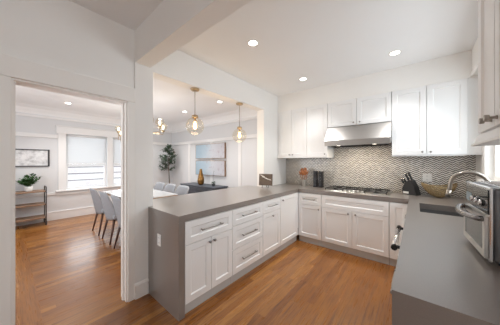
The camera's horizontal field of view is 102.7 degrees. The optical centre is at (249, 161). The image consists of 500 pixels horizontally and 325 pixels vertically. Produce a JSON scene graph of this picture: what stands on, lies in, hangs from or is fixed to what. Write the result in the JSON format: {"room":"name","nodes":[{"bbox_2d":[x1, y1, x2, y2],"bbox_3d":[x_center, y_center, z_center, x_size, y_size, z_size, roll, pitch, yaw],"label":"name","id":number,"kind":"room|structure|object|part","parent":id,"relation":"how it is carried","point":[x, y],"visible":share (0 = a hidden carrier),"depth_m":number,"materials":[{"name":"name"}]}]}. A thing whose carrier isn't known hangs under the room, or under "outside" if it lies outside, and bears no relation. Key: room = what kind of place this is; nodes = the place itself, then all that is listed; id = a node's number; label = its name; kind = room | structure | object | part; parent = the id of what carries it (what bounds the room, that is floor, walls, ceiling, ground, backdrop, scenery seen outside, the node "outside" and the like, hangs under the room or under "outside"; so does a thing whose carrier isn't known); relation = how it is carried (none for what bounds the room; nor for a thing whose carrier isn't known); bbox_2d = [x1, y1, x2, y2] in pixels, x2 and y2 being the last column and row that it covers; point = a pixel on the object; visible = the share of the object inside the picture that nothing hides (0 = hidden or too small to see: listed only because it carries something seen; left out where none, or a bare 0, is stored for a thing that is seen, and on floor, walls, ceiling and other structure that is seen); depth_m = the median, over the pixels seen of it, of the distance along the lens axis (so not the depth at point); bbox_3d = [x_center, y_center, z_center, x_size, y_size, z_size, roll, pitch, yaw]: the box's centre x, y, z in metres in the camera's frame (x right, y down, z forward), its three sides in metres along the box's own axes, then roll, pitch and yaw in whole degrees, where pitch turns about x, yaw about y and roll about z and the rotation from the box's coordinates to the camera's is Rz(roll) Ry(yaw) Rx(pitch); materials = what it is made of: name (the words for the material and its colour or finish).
{"room":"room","nodes":[
{"label":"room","id":0,"kind":"room"},
{"bbox_2d":[15,112,172,216],"bbox_3d":[-4.497,0.085,5.096,0.270,2.640,5.700,0,0,40],"label":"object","id":1,"kind":"structure","parent":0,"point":[49,174],"depth_m":4.82,"materials":[{"name":"paint"}]},
{"bbox_2d":[15,149,49,166],"bbox_3d":[-5.118,-0.073,4.222,0.030,0.390,1.260,0,0,40],"label":"framed print","id":2,"kind":"object","parent":1,"relation":"attached to","point":[23,157],"visible":0.73,"depth_m":4.49,"materials":[{"name":"grey paper"}]},
{"bbox_2d":[15,206,95,225],"bbox_3d":[-4.437,1.302,5.047,0.026,0.205,5.300,0,0,40],"label":"baseboard","id":3,"kind":"structure","parent":1,"relation":"attached to","point":[62,214],"depth_m":4.86,"materials":[{"name":"paint"}]},
{"bbox_2d":[66,163,105,188],"bbox_3d":[-4.344,0.015,5.327,0.050,1.380,0.850,0,0,40],"label":"window","id":4,"kind":"structure","parent":1,"relation":"attached to","point":[104,164],"depth_m":5.28,"materials":[{"name":"paint"}]},
{"bbox_2d":[66,134,105,163],"bbox_3d":[-4.298,-0.303,5.289,0.048,0.733,0.834,0,0,40],"label":"roller shade","id":5,"kind":"object","parent":1,"relation":"attached to","point":[80,149],"visible":1,"depth_m":5.26,"materials":[{"name":"fabric"}]},
{"bbox_2d":[113,163,120,185],"bbox_3d":[-3.712,0.015,6.089,0.050,1.380,0.850,0,0,40],"label":"window","id":6,"kind":"structure","parent":1,"relation":"attached to","point":[113,163],"depth_m":5.78,"materials":[{"name":"paint"}]},
{"bbox_2d":[113,138,120,162],"bbox_3d":[-3.666,-0.303,6.051,0.048,0.733,0.834,0,0,40],"label":"roller shade","id":7,"kind":"object","parent":1,"relation":"attached to","point":[116,143],"visible":0.22,"depth_m":5.80,"materials":[{"name":"fabric"}]},
{"bbox_2d":[15,78,256,130],"bbox_3d":[-2.873,-1.275,3.749,4.490,0.420,5.700,0,0,40],"label":"ceiling","id":8,"kind":"structure","parent":0,"point":[169,100],"depth_m":4.52,"materials":[{"name":"paint"}]},
{"bbox_2d":[117,120,164,140],"bbox_3d":[-2.358,-0.862,4.205,2.110,0.746,0.370,0,0,40],"label":"chandelier","id":9,"kind":"object","parent":8,"relation":"hanging from","point":[162,126],"visible":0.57,"depth_m":3.73,"materials":[{"name":"gold metal"}]},
{"bbox_2d":[0,0,285,283],"bbox_3d":[-1.339,0.034,1.956,0.160,2.743,6.800,0,0,40],"label":"wall","id":10,"kind":"structure","parent":0,"point":[179,68],"depth_m":2.04,"materials":[{"name":"paint"}]},
{"bbox_2d":[0,54,134,324],"bbox_3d":[-1.537,0.333,1.730,0.184,2.145,1.040,0,0,40],"label":"door frame","id":11,"kind":"structure","parent":10,"relation":"in","point":[25,72],"depth_m":1.52,"materials":[{"name":"white paint"}]},
{"bbox_2d":[135,278,148,299],"bbox_3d":[-1.124,1.326,2.078,0.016,0.158,0.133,0,0,40],"label":"baseboard","id":12,"kind":"structure","parent":10,"relation":"attached to","point":[142,287],"depth_m":2.07,"materials":[{"name":"white paint"}]},
{"bbox_2d":[135,0,251,67],"bbox_3d":[-0.044,-1.171,1.200,2.800,0.333,0.150,0,0,40],"label":"ceiling beam","id":13,"kind":"structure","parent":10,"relation":"attached to","point":[173,24],"depth_m":1.60,"materials":[{"name":"paint"}]},
{"bbox_2d":[190,87,198,128],"bbox_3d":[-0.738,-0.661,2.681,0.236,0.618,0.236,0,0,40],"label":"globe pendant","id":14,"kind":"object","parent":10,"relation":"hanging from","point":[193,89],"visible":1,"depth_m":2.66,"materials":[{"name":"gold metal"}]},
{"bbox_2d":[236,102,242,137],"bbox_3d":[-0.176,-0.641,3.357,0.236,0.658,0.236,0,0,40],"label":"globe pendant","id":15,"kind":"object","parent":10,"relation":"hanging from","point":[239,104],"visible":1,"depth_m":3.34,"materials":[{"name":"gold metal"}]},
{"bbox_2d":[15,213,395,324],"bbox_3d":[-1.239,1.465,1.873,9.400,0.120,6.800,0,0,40],"label":"floor","id":16,"kind":"structure","parent":0,"point":[304,283],"depth_m":2.21,"materials":[{"name":"brown wood"}]},
{"bbox_2d":[15,185,46,224],"bbox_3d":[-4.896,0.980,4.154,0.368,0.850,0.940,0,0,40],"label":"cart","id":17,"kind":"object","parent":16,"relation":"on","point":[22,219],"visible":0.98,"depth_m":4.30,"materials":[{"name":"brown wood"}]},
{"bbox_2d":[16,173,40,191],"bbox_3d":[-4.814,0.451,4.313,0.433,0.388,0.372,0,0,22],"label":"potted plant","id":18,"kind":"object","parent":17,"relation":"on","point":[27,182],"visible":1,"depth_m":4.27,"materials":[{"name":"green plant"}]},
{"bbox_3d":[-4.752,0.593,4.295,0.128,0.105,0.128,0,0,40],"label":"pot","id":19,"kind":"part","parent":18,"relation":"part of","materials":[{"name":"white ceramic"}]},
{"bbox_3d":[-4.607,0.943,4.502,0.340,0.775,0.020,0,0,40],"label":"frame","id":20,"kind":"part","parent":17,"relation":"part of","materials":[{"name":"metal"}]},
{"bbox_2d":[89,188,104,235],"bbox_3d":[-2.889,0.966,4.066,0.480,0.884,0.577,0,0,40],"label":"dining chair","id":21,"kind":"object","parent":16,"relation":"on","point":[96,198],"visible":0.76,"depth_m":3.83,"materials":[{"name":"grey fabric"}]},
{"bbox_3d":[-3.137,1.199,4.066,0.126,0.417,0.040,0,0,-14],"label":"leg","id":22,"kind":"part","parent":21,"relation":"part of","materials":[{"name":"brown wood"}]},
{"bbox_3d":[-2.989,0.773,3.946,0.480,0.499,0.264,0,0,40],"label":"backrest","id":23,"kind":"part","parent":21,"relation":"part of","materials":[{"name":"grey fabric"}]},
{"bbox_3d":[-2.843,1.199,3.823,0.040,0.417,0.126,0,0,3],"label":"leg","id":24,"kind":"part","parent":21,"relation":"part of","materials":[{"name":"brown wood"}]},
{"bbox_2d":[99,191,116,244],"bbox_3d":[-2.381,0.966,3.644,0.480,0.884,0.577,0,0,40],"label":"dining chair","id":25,"kind":"object","parent":16,"relation":"on","point":[108,206],"visible":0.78,"depth_m":3.41,"materials":[{"name":"grey fabric"}]},
{"bbox_3d":[-2.629,1.199,3.645,0.126,0.417,0.040,0,0,-14],"label":"leg","id":26,"kind":"part","parent":25,"relation":"part of","materials":[{"name":"brown wood"}]},
{"bbox_3d":[-2.481,0.773,3.524,0.480,0.499,0.264,0,0,40],"label":"backrest","id":27,"kind":"part","parent":25,"relation":"part of","materials":[{"name":"grey fabric"}]},
{"bbox_3d":[-2.336,1.199,3.401,0.040,0.417,0.126,0,0,3],"label":"leg","id":28,"kind":"part","parent":25,"relation":"part of","materials":[{"name":"brown wood"}]},
{"bbox_2d":[110,195,120,248],"bbox_3d":[-1.889,0.966,3.236,0.480,0.884,0.577,0,0,40],"label":"dining chair","id":29,"kind":"object","parent":16,"relation":"on","point":[116,201],"visible":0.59,"depth_m":3.02,"materials":[{"name":"grey fabric"}]},
{"bbox_3d":[-1.989,0.773,3.115,0.480,0.499,0.264,0,0,40],"label":"backrest","id":30,"kind":"part","parent":29,"relation":"part of","materials":[{"name":"grey fabric"}]},
{"bbox_3d":[-2.136,1.199,3.236,0.126,0.417,0.040,0,0,-14],"label":"leg","id":31,"kind":"part","parent":29,"relation":"part of","materials":[{"name":"brown wood"}]},
{"bbox_2d":[103,189,177,198],"bbox_3d":[-2.285,1.024,4.105,1.560,0.762,0.840,0,0,40],"label":"dining table","id":32,"kind":"object","parent":16,"relation":"on","point":[156,193],"visible":0.14,"depth_m":3.98,"materials":[{"name":"paint"}]},
{"bbox_2d":[154,182,164,190],"bbox_3d":[-2.369,0.966,4.755,0.480,0.884,0.577,0,0,40],"label":"dining chair","id":33,"kind":"object","parent":16,"relation":"on","point":[159,185],"visible":0.31,"depth_m":4.97,"materials":[{"name":"grey fabric"}]},
{"bbox_2d":[159,144,176,183],"bbox_3d":[-2.700,0.416,6.546,0.631,1.978,0.631,0,0,-22],"label":"potted tree","id":34,"kind":"object","parent":16,"relation":"on","point":[168,160],"visible":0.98,"depth_m":6.49,"materials":[{"name":"green plant"}]},
{"bbox_2d":[163,184,175,192],"bbox_3d":[-1.984,0.966,4.436,0.480,0.884,0.577,0,0,40],"label":"dining chair","id":35,"kind":"object","parent":16,"relation":"on","point":[170,188],"visible":0.25,"depth_m":4.65,"materials":[{"name":"grey fabric"}]},
{"bbox_2d":[175,185,188,194],"bbox_3d":[-1.584,0.966,4.104,0.480,0.884,0.577,0,0,40],"label":"dining chair","id":36,"kind":"object","parent":16,"relation":"on","point":[182,189],"visible":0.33,"depth_m":4.32,"materials":[{"name":"grey fabric"}]},
{"bbox_2d":[180,182,227,193],"bbox_3d":[-1.320,1.029,5.534,1.540,0.752,0.499,0,0,40],"label":"sideboard","id":37,"kind":"object","parent":16,"relation":"on","point":[194,187],"visible":0.2,"depth_m":5.34,"materials":[{"name":"grey paint"}]},
{"bbox_3d":[-1.596,0.965,5.487,0.359,0.524,0.014,0,0,40],"label":"door","id":38,"kind":"part","parent":37,"relation":"part of","materials":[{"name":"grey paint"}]},
{"bbox_3d":[-1.315,0.965,5.254,0.359,0.524,0.014,0,0,40],"label":"door","id":39,"kind":"part","parent":37,"relation":"part of","materials":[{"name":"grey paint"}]},
{"bbox_2d":[197,169,203,184],"bbox_3d":[-1.371,0.432,5.582,0.188,0.440,0.188,0,0,40],"label":"vase","id":40,"kind":"object","parent":37,"relation":"on","point":[200,180],"visible":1,"depth_m":5.52,"materials":[{"name":"gold glass"}]},
{"bbox_2d":[185,210,231,313],"bbox_3d":[-0.607,0.975,2.212,0.636,0.860,0.604,0,0,40],"label":"base cabinet","id":41,"kind":"object","parent":16,"relation":"on","point":[208,239],"visible":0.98,"depth_m":1.99,"materials":[{"name":"white paint"}]},
{"bbox_3d":[-0.496,1.032,1.923,0.020,0.529,0.296,0,0,40],"label":"door","id":42,"kind":"part","parent":41,"relation":"part of","materials":[{"name":"white paint"}]},
{"bbox_3d":[-0.399,0.657,2.040,0.020,0.209,0.599,0,0,40],"label":"drawer","id":43,"kind":"part","parent":41,"relation":"part of","materials":[{"name":"white paint"}]},
{"bbox_3d":[-0.377,0.657,2.021,0.038,0.015,0.272,0,0,40],"label":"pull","id":44,"kind":"part","parent":41,"relation":"part of","materials":[{"name":"grey metal"}]},
{"bbox_3d":[-0.303,1.032,2.156,0.020,0.529,0.296,0,0,40],"label":"door","id":45,"kind":"part","parent":41,"relation":"part of","materials":[{"name":"white paint"}]},
{"bbox_2d":[230,202,262,283],"bbox_3d":[-0.227,0.975,2.671,0.636,0.860,0.586,0,0,40],"label":"base cabinet","id":46,"kind":"object","parent":16,"relation":"on","point":[247,221],"visible":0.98,"depth_m":2.47,"materials":[{"name":"white paint"}]},
{"bbox_3d":[-0.019,1.157,2.498,0.020,0.279,0.581,0,0,40],"label":"drawer","id":47,"kind":"part","parent":46,"relation":"part of","materials":[{"name":"white paint"}]},
{"bbox_3d":[-0.019,0.880,2.498,0.020,0.264,0.581,0,0,40],"label":"drawer","id":48,"kind":"part","parent":46,"relation":"part of","materials":[{"name":"white paint"}]},
{"bbox_3d":[-0.019,0.647,2.498,0.020,0.189,0.581,0,0,40],"label":"drawer","id":49,"kind":"part","parent":46,"relation":"part of","materials":[{"name":"white paint"}]},
{"bbox_2d":[261,197,279,263],"bbox_3d":[0.106,0.975,3.072,0.636,0.860,0.455,0,0,40],"label":"base cabinet","id":50,"kind":"object","parent":16,"relation":"on","point":[271,208],"visible":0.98,"depth_m":2.88,"materials":[{"name":"white paint"}]},
{"bbox_3d":[0.314,0.637,2.900,0.020,0.169,0.450,0,0,40],"label":"drawer","id":51,"kind":"part","parent":50,"relation":"part of","materials":[{"name":"white paint"}]},
{"bbox_3d":[0.314,1.012,2.900,0.020,0.569,0.450,0,0,40],"label":"door","id":52,"kind":"part","parent":50,"relation":"part of","materials":[{"name":"white paint"}]},
{"bbox_2d":[279,193,297,251],"bbox_3d":[0.439,0.975,3.479,0.628,0.860,0.594,0,0,40],"label":"base cabinet","id":53,"kind":"object","parent":16,"relation":"on","point":[288,203],"visible":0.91,"depth_m":3.28,"materials":[{"name":"white paint"}]},
{"bbox_2d":[298,192,321,245],"bbox_3d":[1.200,0.975,3.631,0.409,0.860,0.676,0,0,40],"label":"base cabinet","id":54,"kind":"object","parent":16,"relation":"on","point":[310,205],"visible":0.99,"depth_m":3.40,"materials":[{"name":"white paint"}]},
{"bbox_3d":[1.015,0.647,3.407,0.404,0.189,0.020,0,0,40],"label":"drawer","id":55,"kind":"part","parent":54,"relation":"part of","materials":[{"name":"white paint"}]},
{"bbox_3d":[1.015,1.022,3.407,0.404,0.549,0.020,0,0,40],"label":"door","id":56,"kind":"part","parent":54,"relation":"part of","materials":[{"name":"white paint"}]},
{"bbox_2d":[148,183,499,324],"bbox_3d":[0.770,0.945,2.494,3.200,0.920,2.976,0,0,40],"label":"countertop","id":57,"kind":"structure","parent":16,"relation":"on","point":[440,278],"depth_m":1.32,"materials":[{"name":"grey stone"}]},
{"bbox_2d":[157,233,160,246],"bbox_3d":[-0.897,0.778,1.973,0.070,0.116,0.009,0,0,40],"label":"wall outlet","id":58,"kind":"object","parent":57,"relation":"attached to","point":[158,235],"visible":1,"depth_m":1.97,"materials":[{"name":"white plastic"}]},
{"bbox_3d":[-0.836,0.975,1.968,0.600,0.860,0.061,0,0,40],"label":"waterfall panel","id":59,"kind":"part","parent":57,"relation":"part of","materials":[{"name":"grey stone"}]},
{"bbox_2d":[259,174,272,186],"bbox_3d":[0.288,0.357,3.651,0.250,0.250,0.129,0,0,18],"label":"sign","id":60,"kind":"object","parent":57,"relation":"on","point":[264,179],"visible":1,"depth_m":3.64,"materials":[{"name":"metal"}]},
{"bbox_2d":[301,179,305,185],"bbox_3d":[1.045,0.420,3.889,0.104,0.130,0.104,0,0,40],"label":"utensil crock","id":61,"kind":"object","parent":57,"relation":"on","point":[303,182],"visible":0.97,"depth_m":3.85,"materials":[{"name":"ceramic"}]},
{"bbox_2d":[313,171,323,187],"bbox_3d":[1.282,0.333,3.744,0.170,0.305,0.100,0,0,40],"label":"spice rack","id":62,"kind":"object","parent":57,"relation":"on","point":[318,174],"visible":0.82,"depth_m":3.72,"materials":[{"name":"metal"}]},
{"bbox_2d":[324,185,390,195],"bbox_3d":[1.720,0.462,3.231,0.900,0.046,0.500,0,0,40],"label":"gas cooktop","id":63,"kind":"object","parent":57,"relation":"in","point":[370,191],"visible":1,"depth_m":3.13,"materials":[{"name":"metal"}]},
{"bbox_2d":[402,180,420,195],"bbox_3d":[2.347,0.379,2.909,0.118,0.212,0.188,0,0,-22],"label":"knife block","id":64,"kind":"object","parent":57,"relation":"on","point":[410,187],"visible":1,"depth_m":2.87,"materials":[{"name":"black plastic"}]},
{"bbox_3d":[0.812,0.975,0.564,0.670,0.860,0.060,0,0,40],"label":"waterfall panel","id":65,"kind":"part","parent":57,"relation":"part of","materials":[{"name":"grey stone"}]},
{"bbox_2d":[421,182,457,197],"bbox_3d":[2.518,0.384,2.666,0.312,0.200,0.285,0,0,-19],"label":"woven basket","id":66,"kind":"object","parent":57,"relation":"on","point":[430,189],"visible":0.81,"depth_m":2.64,"materials":[{"name":"beige wicker"}]},
{"bbox_2d":[420,208,463,216],"bbox_3d":[1.948,0.647,1.996,0.397,0.204,0.527,0,0,40],"label":"sink","id":67,"kind":"object","parent":57,"relation":"in","point":[421,209],"visible":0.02,"depth_m":2.20,"materials":[{"name":"grey metal"}]},
{"bbox_2d":[445,171,490,197],"bbox_3d":[2.066,0.287,1.880,0.125,0.396,0.325,0,0,-27],"label":"kitchen faucet","id":68,"kind":"object","parent":57,"relation":"on","point":[485,178],"visible":0.54,"depth_m":1.93,"materials":[{"name":"silver metal"}]},
{"bbox_3d":[2.059,0.247,1.885,0.039,0.316,0.295,0,0,-44],"label":"spout","id":69,"kind":"part","parent":68,"relation":"part of","materials":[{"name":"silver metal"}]},
{"bbox_2d":[455,181,499,265],"bbox_3d":[1.314,0.300,1.014,0.376,0.371,0.401,0,0,37],"label":"toaster oven","id":70,"kind":"object","parent":57,"relation":"on","point":[481,212],"visible":1,"depth_m":0.97,"materials":[{"name":"metal"}]},
{"bbox_3d":[1.189,0.277,1.109,0.062,0.030,0.362,0,0,37],"label":"handle","id":71,"kind":"part","parent":70,"relation":"part of","materials":[{"name":"silver metal"}]},
{"bbox_3d":[1.219,0.357,1.086,0.007,0.135,0.316,0,0,37],"label":"glass","id":72,"kind":"part","parent":70,"relation":"part of","materials":[{"name":"grey glass"}]},
{"bbox_3d":[1.219,0.357,1.086,0.013,0.195,0.376,0,0,37],"label":"oven door","id":73,"kind":"part","parent":70,"relation":"part of","materials":[{"name":"metal"}]},
{"bbox_3d":[1.223,0.193,1.083,0.004,0.115,0.376,0,0,37],"label":"control panel","id":74,"kind":"part","parent":70,"relation":"part of","materials":[{"name":"silver metal"}]},
{"bbox_3d":[1.230,0.295,1.078,0.013,0.344,0.400,0,0,37],"label":"frame","id":75,"kind":"part","parent":70,"relation":"part of","materials":[{"name":"metal"}]},
{"bbox_2d":[322,195,388,264],"bbox_3d":[1.712,0.975,3.211,0.908,0.860,0.668,0,0,40],"label":"base cabinet","id":76,"kind":"object","parent":16,"relation":"on","point":[353,226],"visible":0.98,"depth_m":2.94,"materials":[{"name":"white paint"}]},
{"bbox_3d":[1.349,1.025,3.130,0.448,0.544,0.020,0,0,40],"label":"door","id":77,"kind":"part","parent":76,"relation":"part of","materials":[{"name":"white paint"}]},
{"bbox_3d":[1.524,0.650,2.985,0.903,0.194,0.020,0,0,40],"label":"panel","id":78,"kind":"part","parent":76,"relation":"part of","materials":[{"name":"white paint"}]},
{"bbox_3d":[1.699,1.025,2.840,0.448,0.544,0.020,0,0,40],"label":"door","id":79,"kind":"part","parent":76,"relation":"part of","materials":[{"name":"white paint"}]},
{"bbox_2d":[390,269,395,293],"bbox_3d":[1.057,0.975,0.887,0.700,0.860,0.744,0,0,40],"label":"base cabinet","id":80,"kind":"object","parent":16,"relation":"on","point":[394,269],"visible":0.16,"depth_m":1.08,"materials":[{"name":"white paint"}]},
{"bbox_2d":[389,202,407,266],"bbox_3d":[2.155,0.975,2.862,0.214,0.860,0.638,0,0,40],"label":"base cabinet","id":81,"kind":"object","parent":16,"relation":"on","point":[397,211],"visible":0.56,"depth_m":2.65,"materials":[{"name":"white paint"}]},
{"bbox_2d":[172,116,256,192],"bbox_3d":[-1.040,0.085,5.801,4.290,2.640,0.200,0,0,40],"label":"wall","id":82,"kind":"structure","parent":0,"point":[248,146],"depth_m":5.35,"materials":[{"name":"paint"}]},
{"bbox_2d":[196,143,225,158],"bbox_3d":[-1.153,-0.285,5.719,1.290,0.420,0.042,0,0,40],"label":"canvas art","id":83,"kind":"object","parent":82,"relation":"attached to","point":[215,150],"visible":1,"depth_m":5.64,"materials":[{"name":"blue fabric"}]},
{"bbox_2d":[196,161,225,175],"bbox_3d":[-1.153,0.195,5.719,1.290,0.420,0.042,0,0,40],"label":"canvas art","id":84,"kind":"object","parent":82,"relation":"attached to","point":[208,167],"visible":1,"depth_m":5.63,"materials":[{"name":"blue fabric"}]},
{"bbox_2d":[172,116,256,186],"bbox_3d":[-1.102,0.075,5.703,4.260,2.250,0.030,0,0,40],"label":"trim","id":85,"kind":"structure","parent":82,"relation":"attached to","point":[211,141],"depth_m":5.42,"materials":[{"name":"paint"}]},
{"bbox_2d":[69,0,477,95],"bbox_3d":[0.488,-1.413,0.440,4.910,0.150,6.800,0,0,40],"label":"ceiling","id":86,"kind":"structure","parent":0,"point":[325,42],"depth_m":2.15,"materials":[{"name":"paint"}]},
{"bbox_2d":[247,39,258,45],"bbox_3d":[0.034,-1.335,2.259,0.142,0.006,0.142,0,0,40],"label":"recessed light","id":87,"kind":"object","parent":86,"relation":"in","point":[252,42],"visible":1,"depth_m":2.25,"materials":[{"name":"white paint"}]},
{"bbox_2d":[388,50,401,55],"bbox_3d":[1.788,-1.335,2.467,0.142,0.006,0.142,0,0,40],"label":"recessed light","id":88,"kind":"object","parent":86,"relation":"in","point":[395,52],"visible":1,"depth_m":2.45,"materials":[{"name":"white paint"}]},
{"bbox_2d":[391,225,402,250],"bbox_3d":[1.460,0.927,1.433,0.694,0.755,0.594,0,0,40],"label":"handle","id":89,"kind":"object","parent":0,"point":[394,246],"visible":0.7,"depth_m":1.54,"materials":[{"name":"metal"}]},
{"bbox_3d":[1.207,0.615,1.643,0.034,0.034,0.540,0,0,40],"label":"handle","id":90,"kind":"part","parent":89,"relation":"part of","materials":[{"name":"metal"}]},
{"bbox_2d":[472,38,477,75],"bbox_3d":[2.232,-1.181,1.816,0.085,0.313,1.445,0,0,40],"label":"wall","id":91,"kind":"structure","parent":0,"point":[475,47],"depth_m":2.29,"materials":[{"name":"paint"}]},
{"bbox_2d":[476,145,495,181],"bbox_3d":[2.122,0.034,1.500,0.150,2.743,3.080,0,0,40],"label":"wall","id":92,"kind":"structure","parent":0,"point":[490,149],"depth_m":2.19,"materials":[{"name":"paint"}]},
{"bbox_2d":[392,77,481,156],"bbox_3d":[2.485,-0.537,2.737,0.868,0.936,0.387,0,0,40],"label":"upper cabinet","id":93,"kind":"object","parent":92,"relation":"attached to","point":[440,119],"visible":0.99,"depth_m":2.59,"materials":[{"name":"white paint"}]},
{"bbox_3d":[2.198,-0.545,2.776,0.371,0.914,0.020,0,0,40],"label":"door","id":94,"kind":"part","parent":93,"relation":"part of","materials":[{"name":"white paint"}]},
{"bbox_3d":[2.453,-0.077,2.789,0.752,0.016,0.334,0,0,40],"label":"light rail","id":95,"kind":"part","parent":93,"relation":"part of","materials":[{"name":"white paint"}]},
{"bbox_3d":[2.487,-0.545,2.536,0.369,0.914,0.020,0,0,40],"label":"door","id":96,"kind":"part","parent":93,"relation":"part of","materials":[{"name":"white paint"}]},
{"bbox_2d":[470,62,477,76],"bbox_3d":[2.192,-1.032,1.849,0.017,0.035,1.445,0,0,40],"label":"trim","id":97,"kind":"structure","parent":93,"relation":"attached to","point":[476,65],"depth_m":2.25,"materials":[{"name":"white paint"}]},
{"bbox_2d":[476,133,486,181],"bbox_3d":[2.067,-0.385,1.598,0.060,1.240,1.840,0,0,40],"label":"trim","id":98,"kind":"structure","parent":92,"relation":"attached to","point":[484,148],"depth_m":2.21,"materials":[{"name":"white paint"}]},
{"bbox_2d":[471,0,499,145],"bbox_3d":[1.161,-0.544,0.759,0.382,0.922,0.610,0,0,40],"label":"upper cabinet","id":99,"kind":"object","parent":92,"relation":"attached to","point":[488,10],"visible":1,"depth_m":0.93,"materials":[{"name":"white paint"}]},
{"bbox_3d":[1.044,-0.180,0.888,0.037,0.027,0.027,0,0,40],"label":"knob","id":100,"kind":"part","parent":99,"relation":"part of","materials":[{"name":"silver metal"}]},
{"bbox_3d":[1.167,-0.114,0.753,0.364,0.062,0.610,0,0,40],"label":"light rail","id":101,"kind":"part","parent":99,"relation":"part of","materials":[{"name":"white paint"}]},
{"bbox_3d":[1.133,-0.575,0.950,0.020,0.854,0.284,0,0,40],"label":"door","id":102,"kind":"part","parent":99,"relation":"part of","materials":[{"name":"white paint"}]},
{"bbox_3d":[0.993,-0.180,0.826,0.037,0.027,0.027,0,0,40],"label":"knob","id":103,"kind":"part","parent":99,"relation":"part of","materials":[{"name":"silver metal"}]},
{"bbox_3d":[0.948,-0.575,0.727,0.020,0.854,0.284,0,0,40],"label":"door","id":104,"kind":"part","parent":99,"relation":"part of","materials":[{"name":"white paint"}]},
{"bbox_2d":[494,145,499,180],"bbox_3d":[2.148,-0.345,1.531,0.050,1.100,1.600,0,0,40],"label":"window","id":105,"kind":"structure","parent":92,"relation":"in","point":[496,147],"depth_m":2.12,"materials":[{"name":"white paint"}]},
{"bbox_3d":[1.923,0.034,3.570,2.800,2.743,0.150,0,0,40],"label":"wall","id":106,"kind":"structure","parent":0,"visible":0},
{"bbox_2d":[277,107,306,157],"bbox_3d":[0.910,-0.534,4.045,0.634,0.942,0.387,0,0,40],"label":"upper cabinet","id":107,"kind":"object","parent":106,"relation":"attached to","point":[292,124],"visible":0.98,"depth_m":3.90,"materials":[{"name":"white paint"}]},
{"bbox_3d":[0.708,-0.545,4.013,0.279,0.914,0.020,0,0,40],"label":"door","id":108,"kind":"part","parent":107,"relation":"part of","materials":[{"name":"white paint"}]},
{"bbox_3d":[0.937,-0.545,3.823,0.303,0.914,0.020,0,0,40],"label":"door","id":109,"kind":"part","parent":107,"relation":"part of","materials":[{"name":"white paint"}]},
{"bbox_2d":[306,104,333,157],"bbox_3d":[1.302,-0.534,3.719,0.382,0.942,0.387,0,0,40],"label":"upper cabinet","id":110,"kind":"object","parent":106,"relation":"attached to","point":[317,116],"visible":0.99,"depth_m":3.59,"materials":[{"name":"white paint"}]},
{"bbox_3d":[1.307,-0.074,3.724,0.382,0.022,0.360,0,0,40],"label":"light rail","id":111,"kind":"part","parent":110,"relation":"part of","materials":[{"name":"white paint"}]},
{"bbox_2d":[325,121,391,147],"bbox_3d":[1.761,-0.412,3.259,0.908,0.329,0.505,0,0,40],"label":"range hood","id":112,"kind":"object","parent":106,"relation":"attached to","point":[373,134],"visible":1,"depth_m":3.08,"materials":[{"name":"metal"}]},
{"bbox_2d":[328,92,391,127],"bbox_3d":[1.800,-0.792,3.305,0.907,0.425,0.386,0,0,40],"label":"upper cabinet","id":113,"kind":"object","parent":106,"relation":"attached to","point":[377,108],"visible":0.99,"depth_m":3.14,"materials":[{"name":"white paint"}]},
{"bbox_3d":[1.527,-0.792,3.333,0.448,0.419,0.020,0,0,40],"label":"door","id":114,"kind":"part","parent":113,"relation":"part of","materials":[{"name":"white paint"}]},
{"bbox_3d":[1.877,-0.792,3.043,0.448,0.419,0.020,0,0,40],"label":"door","id":115,"kind":"part","parent":113,"relation":"part of","materials":[{"name":"white paint"}]},
{"bbox_2d":[278,50,477,111],"bbox_3d":[1.762,-1.173,3.375,2.800,0.331,0.355,0,0,40],"label":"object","id":116,"kind":"structure","parent":106,"relation":"attached to","point":[457,66],"depth_m":2.94,"materials":[{"name":"paint"}]},
{"bbox_2d":[286,145,475,197],"bbox_3d":[1.871,-0.050,3.507,2.800,1.070,0.012,0,0,40],"label":"wall tile","id":117,"kind":"structure","parent":106,"relation":"attached to","point":[369,166],"depth_m":3.30,"materials":[{"name":"tile"}]},
{"bbox_2d":[423,174,431,181],"bbox_3d":[2.576,0.240,2.908,0.098,0.116,0.009,0,0,40],"label":"wall outlet","id":118,"kind":"object","parent":117,"relation":"attached to","point":[426,177],"visible":1,"depth_m":2.90,"materials":[{"name":"white plastic"}]},
{"label":"outside","id":119,"kind":"structure","parent":0,"visible":0},
{"bbox_2d":[68,163,120,186],"bbox_3d":[-6.072,1.175,7.638,0.500,2.460,10.400,0,0,40],"label":"neighbouring house","id":120,"kind":"structure","parent":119,"point":[77,175],"depth_m":7.46,"materials":[{"name":"white wood"}]}
]}

